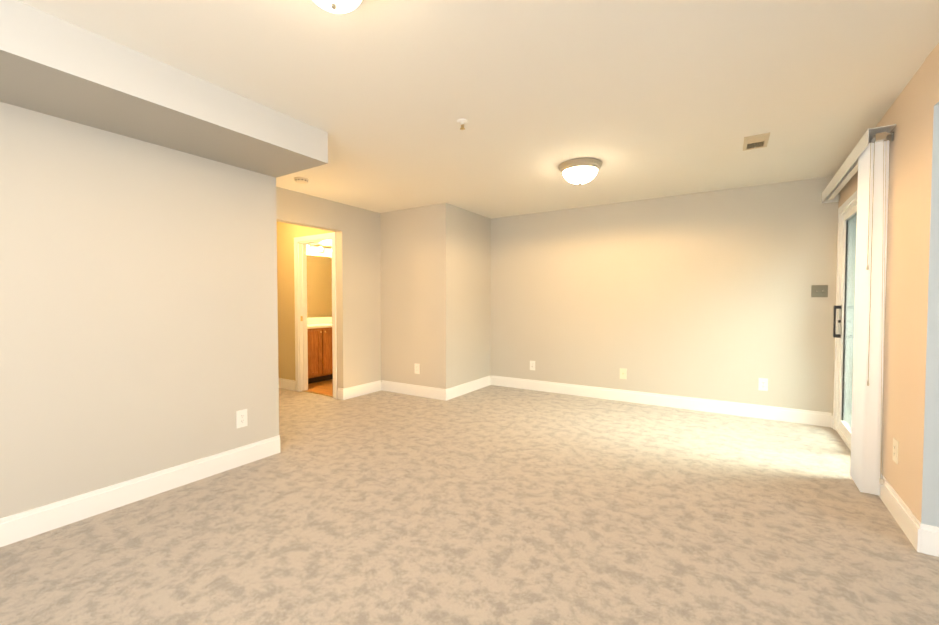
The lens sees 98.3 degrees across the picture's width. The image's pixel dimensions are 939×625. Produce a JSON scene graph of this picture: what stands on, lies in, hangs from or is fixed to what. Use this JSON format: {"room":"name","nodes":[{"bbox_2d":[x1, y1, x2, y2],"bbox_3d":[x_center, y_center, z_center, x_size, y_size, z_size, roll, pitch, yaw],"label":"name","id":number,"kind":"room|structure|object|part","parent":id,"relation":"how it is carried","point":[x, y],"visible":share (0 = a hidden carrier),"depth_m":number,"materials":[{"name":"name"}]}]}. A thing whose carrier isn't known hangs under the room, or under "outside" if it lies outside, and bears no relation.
{"room":"empty living room","nodes":[
{"label":"empty living room","id":0,"kind":"room"},
{"bbox_2d":[277,221,332,380],"bbox_3d":[-2.305,-0.142,5.574,1.560,2.440,0.120,1,2,32],"label":"wall","id":1,"kind":"structure","parent":0,"point":[287,233],"depth_m":5.63,"materials":[{"name":"paint"}]},
{"bbox_2d":[279,378,295,390],"bbox_3d":[-3.013,0.998,5.972,1.470,0.140,0.014,1,2,32],"label":"baseboard","id":2,"kind":"structure","parent":1,"relation":"attached to","point":[287,384],"depth_m":5.67,"materials":[{"name":"white wood"}]},
{"bbox_2d":[294,232,336,398],"bbox_3d":[-1.998,0.036,5.377,0.825,2.095,0.136,1,2,32],"label":"door frame","id":3,"kind":"structure","parent":1,"relation":"attached to","point":[300,292],"depth_m":5.51,"materials":[{"name":"white wood"}]},
{"bbox_2d":[307,379,332,394],"bbox_3d":[-1.628,1.046,6.682,1.558,0.006,2.560,1,2,32],"label":"floor","id":4,"kind":"structure","parent":0,"point":[325,387],"depth_m":5.78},
{"bbox_2d":[307,317,332,383],"bbox_3d":[-2.329,0.572,6.456,0.596,0.965,1.307,1,2,32],"label":"bathroom vanity","id":5,"kind":"object","parent":4,"relation":"on","point":[320,358],"visible":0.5,"depth_m":6.14,"materials":[{"name":"brown wood"}]},
{"bbox_2d":[0,102,837,518],"bbox_3d":[-0.307,-0.040,1.766,10.500,2.440,9.620,1,2,32],"label":"wall","id":6,"kind":"structure","parent":0,"point":[138,308],"depth_m":3.96,"materials":[{"name":"beige paint"}]},
{"bbox_2d":[0,435,279,546],"bbox_3d":[-2.959,1.129,1.062,0.014,0.140,5.310,1,2,32],"label":"baseboard","id":7,"kind":"structure","parent":6,"relation":"attached to","point":[17,527],"depth_m":2.44,"materials":[{"name":"white wood"}]},
{"bbox_2d":[236,409,247,427],"bbox_3d":[-1.707,0.796,3.049,0.008,0.130,0.080,1,2,32],"label":"outlet","id":8,"kind":"object","parent":6,"relation":"attached to","point":[241,418],"visible":1,"depth_m":3.04,"materials":[{"name":"white plastic"}]},
{"bbox_2d":[307,245,331,254],"bbox_3d":[-2.525,-1.028,6.530,0.142,0.110,0.997,1,2,32],"label":"vanity light bar","id":9,"kind":"object","parent":6,"relation":"attached to","point":[318,249],"visible":0.54,"depth_m":6.63,"materials":[{"name":"silver metal"}]},
{"bbox_2d":[307,255,331,316],"bbox_3d":[-2.586,-0.429,6.579,0.005,1.000,1.267,1,2,32],"label":"bathroom mirror","id":10,"kind":"object","parent":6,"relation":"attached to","point":[319,286],"visible":0.29,"depth_m":6.73,"materials":[{"name":"white mirror"}]},
{"bbox_2d":[340,380,379,399],"bbox_3d":[-1.408,1.015,5.328,0.014,0.140,0.634,1,2,32],"label":"baseboard","id":11,"kind":"structure","parent":6,"relation":"attached to","point":[359,390],"depth_m":5.28,"materials":[{"name":"white wood"}]},
{"bbox_2d":[380,380,443,399],"bbox_3d":[-0.770,1.015,5.340,1.080,0.140,0.014,1,2,32],"label":"baseboard","id":12,"kind":"structure","parent":6,"relation":"attached to","point":[403,388],"depth_m":5.32,"materials":[{"name":"white wood"}]},
{"bbox_2d":[414,363,419,373],"bbox_3d":[-0.684,0.731,5.282,0.080,0.130,0.008,1,2,32],"label":"outlet","id":13,"kind":"object","parent":6,"relation":"attached to","point":[416,368],"visible":1,"depth_m":5.28,"materials":[{"name":"white plastic"}]},
{"bbox_2d":[444,375,491,400],"bbox_3d":[0.003,1.010,5.504,0.014,0.140,1.114,1,2,32],"label":"baseboard","id":14,"kind":"structure","parent":6,"relation":"attached to","point":[450,393],"depth_m":5.42,"materials":[{"name":"white wood"}]},
{"bbox_2d":[530,361,534,369],"bbox_3d":[0.874,0.737,5.637,0.080,0.130,0.008,1,2,32],"label":"electrical outlet","id":15,"kind":"object","parent":6,"relation":"attached to","point":[532,365],"visible":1,"depth_m":5.63,"materials":[{"name":"white plastic"}]},
{"bbox_2d":[620,368,626,378],"bbox_3d":[1.888,0.754,4.995,0.080,0.130,0.015,1,2,32],"label":"outlet plate","id":16,"kind":"object","parent":6,"relation":"attached to","point":[623,373],"visible":1,"depth_m":5.00,"materials":[{"name":"beige plastic"}]},
{"bbox_2d":[492,375,831,426],"bbox_3d":[1.921,1.024,4.982,3.816,0.140,0.014,1,2,32],"label":"baseboard","id":17,"kind":"structure","parent":6,"relation":"attached to","point":[817,418],"depth_m":4.67,"materials":[{"name":"white wood"}]},
{"bbox_2d":[758,378,767,390],"bbox_3d":[3.075,0.754,4.252,0.080,0.130,0.008,1,2,32],"label":"electrical outlet","id":18,"kind":"object","parent":6,"relation":"attached to","point":[763,384],"visible":1,"depth_m":4.25,"materials":[{"name":"white plastic"}]},
{"bbox_2d":[811,285,827,296],"bbox_3d":[3.440,-0.210,3.990,0.125,0.120,0.019,1,2,32],"label":"switch plate","id":19,"kind":"object","parent":6,"relation":"attached to","point":[819,290],"visible":1,"depth_m":3.99,"materials":[{"name":"silver metal"}]},
{"bbox_2d":[0,385,938,624],"bbox_3d":[-0.301,1.229,1.809,10.900,0.100,9.800,1,2,32],"label":"floor carpet","id":20,"kind":"object","parent":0,"point":[494,505],"visible":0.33,"depth_m":2.16,"materials":[{"name":"beige carpet"}]},
{"bbox_2d":[17,0,938,218],"bbox_3d":[-0.301,-1.310,1.741,10.900,0.100,9.800,1,2,32],"label":"ceiling","id":21,"kind":"structure","parent":0,"point":[645,99],"depth_m":2.24,"materials":[{"name":"paint"}]},
{"bbox_2d":[0,0,327,177],"bbox_3d":[-2.698,-1.125,0.838,0.630,0.220,5.310,1,2,32],"label":"soffit","id":22,"kind":"structure","parent":21,"relation":"attached to","point":[52,65],"depth_m":2.09,"materials":[{"name":"paint"}]},
{"bbox_2d":[294,177,308,183],"bbox_3d":[-1.660,-1.300,4.014,0.136,0.041,0.136,1,2,32],"label":"smoke detector","id":23,"kind":"object","parent":21,"relation":"attached to","point":[301,180],"visible":1,"depth_m":3.98,"materials":[{"name":"beige plastic"}]},
{"bbox_2d":[313,0,361,12],"bbox_3d":[-0.502,-1.188,1.500,0.277,0.131,0.277,1,2,32],"label":"flush-mount light","id":24,"kind":"object","parent":21,"relation":"attached to","point":[339,6],"visible":1,"depth_m":1.51,"materials":[{"name":"white glass"}]},
{"bbox_2d":[457,119,467,129],"bbox_3d":[-0.047,-1.259,2.729,0.076,0.054,0.076,1,2,32],"label":"sprinkler head","id":25,"kind":"object","parent":21,"relation":"attached to","point":[462,122],"visible":1,"depth_m":2.72},
{"bbox_2d":[558,158,601,185],"bbox_3d":[0.984,-1.220,3.617,0.380,0.180,0.380,1,2,32],"label":"flush-mount light","id":26,"kind":"object","parent":21,"relation":"attached to","point":[579,171],"visible":1,"depth_m":3.51,"materials":[{"name":"white glass"}]},
{"bbox_3d":[0.984,-1.206,3.618,0.300,0.112,0.300,1,2,32],"label":"lamp shade","id":27,"kind":"part","parent":26,"relation":"part of","materials":[{"name":"white glass"}]},
{"bbox_2d":[743,133,769,150],"bbox_3d":[2.171,-1.288,3.080,0.155,0.016,0.300,1,2,32],"label":"ceiling vent","id":28,"kind":"object","parent":21,"relation":"in","point":[756,141],"visible":0.98,"depth_m":3.06,"materials":[{"name":"beige metal"}]},
{"bbox_2d":[934,43,938,105],"bbox_3d":[0.615,-1.054,-0.721,0.120,0.280,6.200,1,2,32],"label":"header beam","id":29,"kind":"structure","parent":21,"relation":"attached to","point":[936,93],"depth_m":1.92,"materials":[{"name":"beige paint"}]},
{"bbox_2d":[838,61,924,510],"bbox_3d":[2.968,-0.072,2.966,0.196,2.440,2.260,1,2,32],"label":"wall","id":30,"kind":"structure","parent":0,"point":[904,113],"depth_m":2.28,"materials":[{"name":"beige paint"}]},
{"bbox_2d":[822,124,895,495],"bbox_3d":[2.989,-0.012,3.218,0.184,2.263,1.785,1,2,32],"label":"vertical blinds","id":31,"kind":"object","parent":30,"relation":"attached to","point":[867,159],"visible":1,"depth_m":2.54,"materials":[{"name":"white plastic"}]},
{"bbox_2d":[833,175,888,450],"bbox_3d":[3.116,0.084,3.202,0.176,2.115,1.620,1,2,32],"label":"sliding glass door","id":32,"kind":"structure","parent":30,"relation":"in","point":[843,328],"depth_m":3.77,"materials":[{"name":"white glass"}]},
{"bbox_2d":[831,416,921,552],"bbox_3d":[2.870,1.078,2.972,0.094,0.140,2.380,1,2,32],"label":"baseboard","id":33,"kind":"structure","parent":30,"relation":"attached to","point":[907,520],"depth_m":2.19,"materials":[{"name":"white wood"}]},
{"bbox_2d":[892,438,898,463],"bbox_3d":[2.448,0.795,2.336,0.008,0.130,0.080,1,2,34],"label":"outlet","id":34,"kind":"object","parent":30,"relation":"attached to","point":[895,450],"visible":1,"depth_m":2.32,"materials":[{"name":"beige plastic"}]},
{"bbox_2d":[912,47,938,526],"bbox_3d":[3.606,-0.024,1.159,3.210,2.440,0.120,1,2,32],"label":"wall","id":35,"kind":"structure","parent":0,"point":[925,497],"depth_m":1.95,"materials":[{"name":"grey paint"}]},
{"bbox_2d":[921,523,938,556],"bbox_3d":[3.575,1.127,1.131,3.220,0.140,0.014,1,2,32],"label":"baseboard","id":36,"kind":"structure","parent":35,"relation":"attached to","point":[930,534],"depth_m":1.97,"materials":[{"name":"white wood"}]}
]}

